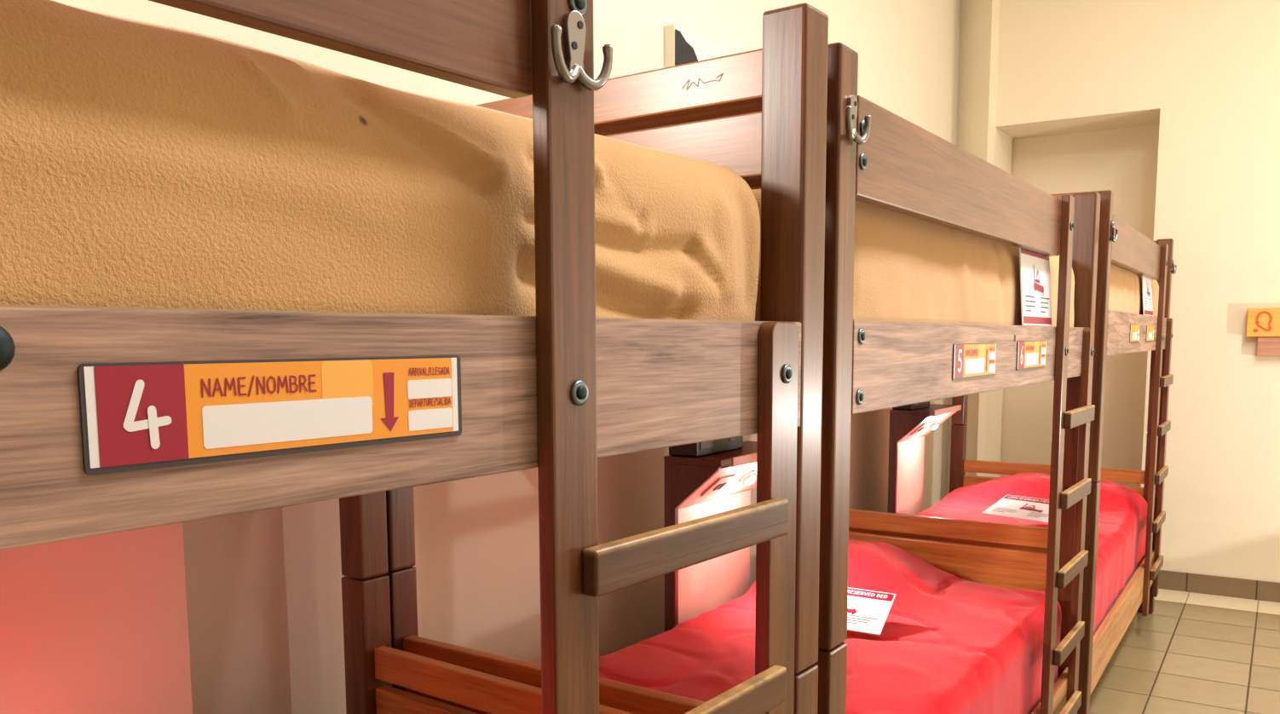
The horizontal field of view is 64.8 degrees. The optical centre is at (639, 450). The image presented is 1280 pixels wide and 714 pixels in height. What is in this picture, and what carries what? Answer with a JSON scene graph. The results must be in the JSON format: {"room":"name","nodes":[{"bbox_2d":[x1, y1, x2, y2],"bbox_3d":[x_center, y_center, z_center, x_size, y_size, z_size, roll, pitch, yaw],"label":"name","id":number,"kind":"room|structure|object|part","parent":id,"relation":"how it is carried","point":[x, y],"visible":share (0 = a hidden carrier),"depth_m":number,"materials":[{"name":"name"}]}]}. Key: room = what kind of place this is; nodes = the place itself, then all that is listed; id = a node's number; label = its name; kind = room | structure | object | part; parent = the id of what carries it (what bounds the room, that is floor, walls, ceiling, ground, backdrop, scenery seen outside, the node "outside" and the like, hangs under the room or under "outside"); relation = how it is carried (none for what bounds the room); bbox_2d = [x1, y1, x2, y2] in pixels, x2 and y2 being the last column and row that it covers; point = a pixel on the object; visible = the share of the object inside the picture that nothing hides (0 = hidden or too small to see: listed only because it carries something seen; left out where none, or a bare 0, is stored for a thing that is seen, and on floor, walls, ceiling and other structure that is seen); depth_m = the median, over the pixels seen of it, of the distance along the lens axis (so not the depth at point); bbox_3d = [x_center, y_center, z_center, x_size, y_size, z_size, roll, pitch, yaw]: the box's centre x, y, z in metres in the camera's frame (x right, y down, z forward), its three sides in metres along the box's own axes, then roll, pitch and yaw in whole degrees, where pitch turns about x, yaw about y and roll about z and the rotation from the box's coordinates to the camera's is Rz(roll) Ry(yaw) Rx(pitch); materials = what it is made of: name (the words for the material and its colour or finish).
{"room":"dormitory","nodes":[
{"label":"dormitory","id":0,"kind":"room"},
{"bbox_2d":[51,0,961,713],"bbox_3d":[-0.575,-0.696,2.203,0.150,3.500,9.600,4,8,32],"label":"wall","id":1,"kind":"structure","parent":0,"point":[263,588],"depth_m":2.46,"materials":[{"name":"beige paint"}]},
{"bbox_2d":[664,23,733,67],"bbox_3d":[0.254,-1.052,3.294,0.036,0.499,0.613,4,8,32],"label":"framed picture","id":2,"kind":"object","parent":1,"relation":"attached to","point":[682,46],"visible":0.24,"depth_m":3.06,"materials":[{"name":"white paper"}]},
{"bbox_2d":[945,0,1004,495],"bbox_3d":[1.853,-1.086,5.620,0.232,3.500,0.290,4,8,32],"label":"column","id":3,"kind":"structure","parent":1,"relation":"attached to","point":[977,134],"depth_m":5.50,"materials":[{"name":"beige paint"}]},
{"bbox_2d":[991,0,1279,582],"bbox_3d":[3.555,-1.007,4.854,3.930,3.500,0.650,4,8,32],"label":"wall","id":4,"kind":"structure","parent":0,"point":[1171,108],"depth_m":5.03,"materials":[{"name":"beige paint"}]},
{"bbox_2d":[1154,588,1279,615],"bbox_3d":[3.451,0.785,4.572,3.600,0.002,0.254,4,8,32],"label":"trim","id":5,"kind":"structure","parent":4,"relation":"attached to","point":[1271,608],"depth_m":4.95,"materials":[{"name":"tile"}]},
{"bbox_2d":[1158,570,1279,602],"bbox_3d":[3.816,0.744,4.492,2.904,0.098,0.010,4,8,32],"label":"baseboard","id":6,"kind":"structure","parent":4,"relation":"attached to","point":[1195,583],"depth_m":5.06,"materials":[{"name":"brown tile"}]},
{"bbox_2d":[1246,307,1279,356],"bbox_3d":[3.138,-0.557,4.754,0.475,0.231,0.049,4,8,32],"label":"wall sign","id":7,"kind":"object","parent":4,"relation":"attached to","point":[1263,323],"visible":1,"depth_m":4.82,"materials":[{"name":"orange wood"}]},
{"bbox_2d":[1089,599,1279,713],"bbox_3d":[1.150,1.208,1.309,4.330,0.100,9.600,4,8,32],"label":"floor","id":8,"kind":"structure","parent":0,"point":[1178,658],"depth_m":4.01,"materials":[{"name":"beige tile"}]},
{"bbox_2d":[0,0,828,713],"bbox_3d":[-0.703,0.350,0.889,1.003,1.712,1.939,4,8,36],"label":"bunk bed","id":9,"kind":"object","parent":8,"relation":"on","point":[113,419],"visible":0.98,"depth_m":0.88,"materials":[{"name":"brown wood"}]},
{"bbox_2d":[0,522,192,713],"bbox_3d":[-0.894,0.502,1.240,0.192,0.907,0.825,4,8,36],"label":"panel","id":10,"kind":"object","parent":9,"relation":"attached to","point":[95,625],"visible":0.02,"depth_m":1.49,"materials":[{"name":"red laminate"}]},
{"bbox_3d":[-0.300,-0.022,0.609,0.001,0.059,0.054,4,8,36],"label":"number panel","id":11,"kind":"part","parent":9,"relation":"part of","materials":[{"name":"red plastic"}]},
{"bbox_3d":[-0.234,-0.031,0.700,0.002,0.065,0.296,4,8,36],"label":"number plate","id":12,"kind":"part","parent":9,"relation":"part of","materials":[{"name":"plastic"}]},
{"bbox_3d":[-0.217,-0.034,0.720,0.002,0.059,0.224,4,8,36],"label":"orange panel","id":13,"kind":"part","parent":9,"relation":"part of","materials":[{"name":"orange plastic"}]},
{"bbox_3d":[-0.491,-0.314,0.343,0.024,0.138,1.310,4,8,36],"label":"guard rail","id":14,"kind":"part","parent":9,"relation":"part of","materials":[{"name":"brown wood"}]},
{"bbox_3d":[-0.524,-0.189,1.868,0.064,0.858,0.064,4,8,36],"label":"post","id":15,"kind":"part","parent":9,"relation":"part of","materials":[{"name":"brown wood"}]},
{"bbox_3d":[-0.521,0.662,1.963,0.064,0.852,0.064,4,8,36],"label":"post","id":16,"kind":"part","parent":9,"relation":"part of","materials":[{"name":"brown wood"}]},
{"bbox_2d":[0,0,760,321],"bbox_3d":[-0.717,-0.161,0.845,0.897,0.307,1.793,4,8,36],"label":"mattress","id":17,"kind":"object","parent":9,"relation":"on","point":[143,164],"visible":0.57,"depth_m":0.72,"materials":[{"name":"fabric"}]},
{"bbox_3d":[-0.341,-0.014,0.578,0.024,0.133,1.809,4,8,36],"label":"rail","id":18,"kind":"part","parent":9,"relation":"part of","materials":[{"name":"brown wood"}]},
{"bbox_3d":[-0.064,0.319,0.952,0.020,1.556,0.062,4,8,36],"label":"ladder post","id":19,"kind":"part","parent":9,"relation":"part of","materials":[{"name":"brown wood"}]},
{"bbox_3d":[-0.062,-0.333,0.854,0.010,0.042,0.044,2,7,23],"label":"hook arm","id":20,"kind":"part","parent":9,"relation":"part of","materials":[{"name":"silver metal"}]},
{"bbox_3d":[-0.042,-0.336,0.882,0.044,0.042,0.010,-6,8,-40],"label":"hook arm","id":21,"kind":"part","parent":9,"relation":"part of","materials":[{"name":"silver metal"}]},
{"bbox_3d":[0.200,-0.132,1.335,0.064,0.858,0.064,4,8,36],"label":"post","id":22,"kind":"part","parent":9,"relation":"part of","materials":[{"name":"brown wood"}]},
{"bbox_3d":[0.204,0.719,1.430,0.064,0.852,0.064,4,8,36],"label":"post","id":23,"kind":"part","parent":9,"relation":"part of","materials":[{"name":"brown wood"}]},
{"bbox_2d":[384,42,1101,713],"bbox_3d":[0.420,0.169,2.483,1.003,1.710,1.920,4,8,34],"label":"bunk bed","id":24,"kind":"object","parent":8,"relation":"on","point":[875,156],"visible":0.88,"depth_m":1.89,"materials":[{"name":"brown wood"}]},
{"bbox_3d":[-0.486,-0.187,1.935,0.064,0.839,0.064,4,8,34],"label":"post","id":25,"kind":"part","parent":24,"relation":"part of","materials":[{"name":"brown wood"}]},
{"bbox_3d":[-0.483,0.655,2.029,0.064,0.852,0.064,4,8,34],"label":"post","id":26,"kind":"part","parent":24,"relation":"part of","materials":[{"name":"brown wood"}]},
{"bbox_2d":[664,440,756,632],"bbox_3d":[0.275,0.381,2.913,0.180,0.770,0.480,4,8,34],"label":"console","id":27,"kind":"object","parent":24,"relation":"attached to","point":[697,487],"visible":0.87,"depth_m":2.83,"materials":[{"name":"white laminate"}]},
{"bbox_3d":[0.141,0.411,2.727,0.168,0.751,0.018,4,8,34],"label":"panel","id":28,"kind":"part","parent":27,"relation":"part of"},
{"bbox_2d":[668,435,743,457],"bbox_3d":[0.187,-0.047,2.807,0.093,0.104,0.263,4,8,34],"label":"box","id":29,"kind":"object","parent":27,"relation":"on","point":[700,449],"visible":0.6,"depth_m":2.73,"materials":[{"name":"black plastic"}]},
{"bbox_2d":[700,440,714,449],"bbox_3d":[0.181,-0.029,2.718,0.004,0.050,0.070,4,8,34],"label":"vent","id":30,"kind":"object","parent":29,"relation":"attached to","point":[709,445],"depth_m":2.72,"materials":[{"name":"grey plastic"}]},
{"bbox_2d":[664,440,756,467],"bbox_3d":[0.272,0.008,2.873,0.176,0.018,0.480,4,8,34],"label":"shelf","id":31,"kind":"object","parent":27,"relation":"attached to","point":[746,456],"depth_m":2.70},
{"bbox_3d":[0.210,0.384,2.968,0.012,0.751,0.462,4,8,34],"label":"panel","id":32,"kind":"part","parent":27,"relation":"part of","materials":[{"name":"white plastic"}]},
{"bbox_2d":[700,474,736,496],"bbox_3d":[0.216,0.097,2.775,0.065,0.056,0.091,4,8,32],"label":"outlet plate","id":33,"kind":"object","parent":27,"relation":"attached to","point":[722,481],"depth_m":2.76,"materials":[{"name":"grey plastic"}]},
{"bbox_2d":[739,470,756,484],"bbox_3d":[0.310,0.079,2.891,0.047,0.044,0.048,4,8,32],"label":"reading lamp","id":34,"kind":"object","parent":27,"relation":"attached to","point":[748,477],"depth_m":2.87,"materials":[{"name":"beige plastic"}]},
{"bbox_2d":[599,538,1061,713],"bbox_3d":[0.439,0.580,2.521,0.832,0.458,1.751,4,8,34],"label":"mattress","id":35,"kind":"object","parent":24,"relation":"on","point":[947,643],"visible":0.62,"depth_m":2.51,"materials":[{"name":"red fabric"}]},
{"bbox_2d":[847,587,896,635],"bbox_3d":[0.506,0.411,2.664,0.299,0.072,0.198,3,7,24],"label":"card","id":36,"kind":"object","parent":35,"relation":"on","point":[867,611],"visible":0.48,"depth_m":2.63,"materials":[{"name":"white paper"}]},
{"bbox_2d":[847,614,877,623],"bbox_3d":[0.490,0.428,2.618,0.251,0.018,0.035,3,7,24],"label":"print","id":37,"kind":"object","parent":36,"relation":"attached to","point":[851,619],"depth_m":2.59,"materials":[{"name":"grey paper"}]},
{"bbox_3d":[0.264,0.708,1.529,0.064,0.852,0.064,4,8,34],"label":"post","id":38,"kind":"part","parent":24,"relation":"part of","materials":[{"name":"brown wood"}]},
{"bbox_3d":[0.261,-0.134,1.435,0.064,0.839,0.064,4,8,34],"label":"post","id":39,"kind":"part","parent":24,"relation":"part of","materials":[{"name":"brown wood"}]},
{"bbox_3d":[0.285,-0.441,1.366,0.010,0.042,0.044,2,7,20],"label":"hook arm","id":40,"kind":"part","parent":24,"relation":"part of","materials":[{"name":"silver metal"}]},
{"bbox_3d":[0.305,-0.445,1.395,0.044,0.042,0.010,-6,9,-42],"label":"hook arm","id":41,"kind":"part","parent":24,"relation":"part of","materials":[{"name":"silver metal"}]},
{"bbox_2d":[751,189,1074,327],"bbox_3d":[0.405,-0.356,2.437,0.897,0.323,1.774,4,8,34],"label":"mattress","id":42,"kind":"object","parent":24,"relation":"on","point":[908,268],"visible":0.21,"depth_m":1.82,"materials":[{"name":"fabric"}]},
{"bbox_3d":[0.666,-0.491,1.966,0.024,0.137,1.328,4,8,34],"label":"guard rail","id":43,"kind":"part","parent":24,"relation":"part of","materials":[{"name":"brown wood"}]},
{"bbox_3d":[0.590,-0.164,1.862,0.001,0.061,0.053,4,8,34],"label":"number panel","id":44,"kind":"part","parent":24,"relation":"part of","materials":[{"name":"red plastic"}]},
{"bbox_3d":[0.794,-0.203,2.190,0.024,0.134,1.786,4,8,34],"label":"rail","id":45,"kind":"part","parent":24,"relation":"part of","materials":[{"name":"brown wood"}]},
{"bbox_3d":[0.650,-0.173,1.953,0.002,0.067,0.289,4,8,34],"label":"number plate","id":46,"kind":"part","parent":24,"relation":"part of","materials":[{"name":"orange plastic"}]},
{"bbox_3d":[0.665,-0.177,1.973,0.001,0.061,0.218,4,8,34],"label":"orange panel","id":47,"kind":"part","parent":24,"relation":"part of","materials":[{"name":"orange plastic"}]},
{"bbox_3d":[0.849,-0.212,2.245,0.001,0.059,0.051,4,8,34],"label":"number panel","id":48,"kind":"part","parent":24,"relation":"part of","materials":[{"name":"red plastic"}]},
{"bbox_3d":[0.908,-0.221,2.334,0.002,0.065,0.279,4,8,34],"label":"number plate","id":49,"kind":"part","parent":24,"relation":"part of","materials":[{"name":"plastic"}]},
{"bbox_3d":[0.922,-0.224,2.353,0.001,0.059,0.210,4,8,34],"label":"orange panel","id":50,"kind":"part","parent":24,"relation":"part of","materials":[{"name":"plastic"}]},
{"bbox_2d":[1019,247,1051,326],"bbox_3d":[0.952,-0.402,2.422,0.018,0.205,0.297,4,8,34],"label":"card","id":51,"kind":"object","parent":24,"relation":"attached to","point":[1034,267],"visible":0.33,"depth_m":2.41,"materials":[{"name":"white paper"}]},
{"bbox_2d":[1025,294,1049,312],"bbox_3d":[0.960,-0.351,2.429,0.003,0.036,0.251,4,8,34],"label":"print","id":52,"kind":"object","parent":51,"relation":"on","point":[1034,303],"depth_m":2.43,"materials":[{"name":"grey paper"}]},
{"bbox_3d":[0.798,0.810,2.303,0.024,0.147,1.786,4,8,34],"label":"rail","id":53,"kind":"part","parent":24,"relation":"part of","materials":[{"name":"brown wood"}]},
{"bbox_3d":[1.072,0.135,2.601,0.020,1.547,0.060,4,8,34],"label":"ladder post","id":54,"kind":"part","parent":24,"relation":"part of","materials":[{"name":"brown wood"}]},
{"bbox_3d":[1.297,0.534,3.057,0.064,0.852,0.064,4,8,34],"label":"post","id":55,"kind":"part","parent":24,"relation":"part of","materials":[{"name":"brown wood"}]},
{"bbox_3d":[1.294,-0.317,2.962,0.064,0.856,0.064,4,8,34],"label":"post","id":56,"kind":"part","parent":24,"relation":"part of","materials":[{"name":"brown wood"}]},
{"bbox_2d":[848,190,1176,713],"bbox_3d":[1.529,-0.033,4.136,1.003,1.737,1.951,4,8,32],"label":"bunk bed","id":57,"kind":"object","parent":8,"relation":"on","point":[1120,244],"visible":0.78,"depth_m":3.76,"materials":[{"name":"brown wood"}]},
{"bbox_2d":[887,403,961,514],"bbox_3d":[1.300,0.139,4.603,0.180,0.672,0.480,4,8,32],"label":"console","id":58,"kind":"object","parent":57,"relation":"attached to","point":[908,429],"visible":0.88,"depth_m":4.55,"materials":[{"name":"white plastic"}]},
{"bbox_3d":[1.171,0.170,4.414,0.168,0.654,0.018,4,8,32],"label":"panel","id":59,"kind":"part","parent":58,"relation":"part of","materials":[{"name":"white"}]},
{"bbox_3d":[1.234,0.143,4.657,0.012,0.654,0.462,4,8,32],"label":"panel","id":60,"kind":"part","parent":58,"relation":"part of","materials":[{"name":"white plastic"}]},
{"bbox_2d":[892,401,929,410],"bbox_3d":[1.214,-0.239,4.500,0.092,0.104,0.263,4,8,32],"label":"box","id":61,"kind":"object","parent":58,"relation":"on","point":[913,406],"visible":0.33,"depth_m":4.41,"materials":[{"name":"black plastic"}]},
{"bbox_2d":[910,421,930,435],"bbox_3d":[1.244,-0.096,4.470,0.063,0.056,0.090,4,8,32],"label":"outlet plate","id":62,"kind":"object","parent":58,"relation":"attached to","point":[925,423],"depth_m":4.45,"materials":[{"name":"grey plastic"}]},
{"bbox_2d":[889,403,957,415],"bbox_3d":[1.297,-0.185,4.568,0.176,0.018,0.480,4,8,32],"label":"shelf","id":63,"kind":"object","parent":58,"relation":"attached to","point":[934,409],"depth_m":4.41,"materials":[{"name":"brown wood"}]},
{"bbox_2d":[928,420,938,429],"bbox_3d":[1.335,-0.114,4.588,0.047,0.044,0.048,4,8,32],"label":"reading lamp","id":64,"kind":"object","parent":58,"relation":"attached to","point":[934,424],"depth_m":4.57,"materials":[{"name":"beige"}]},
{"bbox_3d":[1.639,0.291,5.219,0.064,0.852,0.064,4,8,32],"label":"post","id":65,"kind":"part","parent":57,"relation":"part of","materials":[{"name":"brown wood"}]},
{"bbox_3d":[1.636,-0.573,5.122,0.064,0.883,0.064,4,8,32],"label":"post","id":66,"kind":"part","parent":57,"relation":"part of","materials":[{"name":"brown wood"}]},
{"bbox_2d":[915,472,1147,635],"bbox_3d":[1.529,0.396,4.181,0.873,0.447,1.770,4,8,32],"label":"mattress","id":67,"kind":"object","parent":57,"relation":"on","point":[1122,516],"visible":0.23,"depth_m":4.35,"materials":[{"name":"red fabric"}]},
{"bbox_2d":[981,495,1049,523],"bbox_3d":[1.572,0.236,4.083,0.198,0.058,0.297,-6,8,-40],"label":"card","id":68,"kind":"object","parent":67,"relation":"on","point":[1017,507],"visible":0.67,"depth_m":4.10,"materials":[{"name":"white paper"}]},
{"bbox_2d":[991,507,1048,517],"bbox_3d":[1.537,0.252,4.047,0.035,0.010,0.251,-6,8,-40],"label":"print","id":69,"kind":"object","parent":68,"relation":"attached to","point":[1005,512],"depth_m":4.06,"materials":[{"name":"grey paper"}]},
{"bbox_3d":[1.389,0.521,3.169,0.064,0.852,0.064,4,8,32],"label":"post","id":70,"kind":"part","parent":57,"relation":"part of","materials":[{"name":"brown wood"}]},
{"bbox_3d":[1.385,-0.340,3.073,0.064,0.876,0.064,4,8,32],"label":"post","id":71,"kind":"part","parent":57,"relation":"part of","materials":[{"name":"brown wood"}]},
{"bbox_3d":[1.409,-0.643,3.003,0.010,0.042,0.044,2,7,19],"label":"hook arm","id":72,"kind":"part","parent":57,"relation":"part of","materials":[{"name":"silver metal"}]},
{"bbox_3d":[1.428,-0.646,3.033,0.044,0.042,0.010,-6,9,-44],"label":"hook arm","id":73,"kind":"part","parent":57,"relation":"part of","materials":[{"name":"silver metal"}]},
{"bbox_3d":[1.911,0.621,3.963,0.024,0.147,1.806,4,8,32],"label":"rail","id":74,"kind":"part","parent":57,"relation":"part of","materials":[{"name":"brown wood"}]},
{"bbox_2d":[1108,262,1158,317],"bbox_3d":[1.512,-0.595,4.082,0.896,0.316,1.794,4,8,32],"label":"mattress","id":75,"kind":"object","parent":57,"relation":"on","point":[1126,291],"visible":0.09,"depth_m":3.69,"materials":[{"name":"fabric"}]},
{"bbox_3d":[1.771,-0.418,3.609,0.002,0.064,0.250,4,8,32],"label":"number plate","id":76,"kind":"part","parent":57,"relation":"part of","materials":[{"name":"orange plastic"}]},
{"bbox_3d":[1.772,-0.419,3.608,0.001,0.058,0.234,4,8,32],"label":"orange panel","id":77,"kind":"part","parent":57,"relation":"part of","materials":[{"name":"orange plastic"}]},
{"bbox_3d":[1.784,-0.712,3.623,0.024,0.136,1.354,4,8,32],"label":"guard rail","id":78,"kind":"part","parent":57,"relation":"part of","materials":[{"name":"brown wood"}]},
{"bbox_3d":[1.907,-0.445,3.844,0.024,0.137,1.806,4,8,32],"label":"rail","id":79,"kind":"part","parent":57,"relation":"part of","materials":[{"name":"brown wood"}]},
{"bbox_2d":[1141,275,1153,316],"bbox_3d":[2.042,-0.644,4.058,0.020,0.204,0.297,4,8,32],"label":"card","id":80,"kind":"object","parent":57,"relation":"attached to","point":[1146,282],"visible":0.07,"depth_m":4.04,"materials":[{"name":"white paper"}]},
{"bbox_3d":[2.398,0.343,4.736,0.064,0.852,0.064,4,8,32],"label":"post","id":81,"kind":"part","parent":57,"relation":"part of","materials":[{"name":"brown wood"}]},
{"bbox_3d":[2.031,-0.465,4.010,0.001,0.058,0.234,4,8,32],"label":"orange panel","id":82,"kind":"part","parent":57,"relation":"part of","materials":[{"name":"orange plastic"}]},
{"bbox_3d":[2.187,-0.073,4.283,0.020,1.579,0.070,4,8,32],"label":"ladder post","id":83,"kind":"part","parent":57,"relation":"part of","materials":[{"name":"brown wood"}]},
{"bbox_3d":[2.394,-0.522,4.639,0.064,0.883,0.064,4,8,32],"label":"post","id":84,"kind":"part","parent":57,"relation":"part of","materials":[{"name":"brown wood"}]},
{"bbox_3d":[2.419,-0.822,4.571,0.010,0.042,0.044,2,7,19],"label":"hook arm","id":85,"kind":"part","parent":57,"relation":"part of","materials":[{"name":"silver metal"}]}
]}

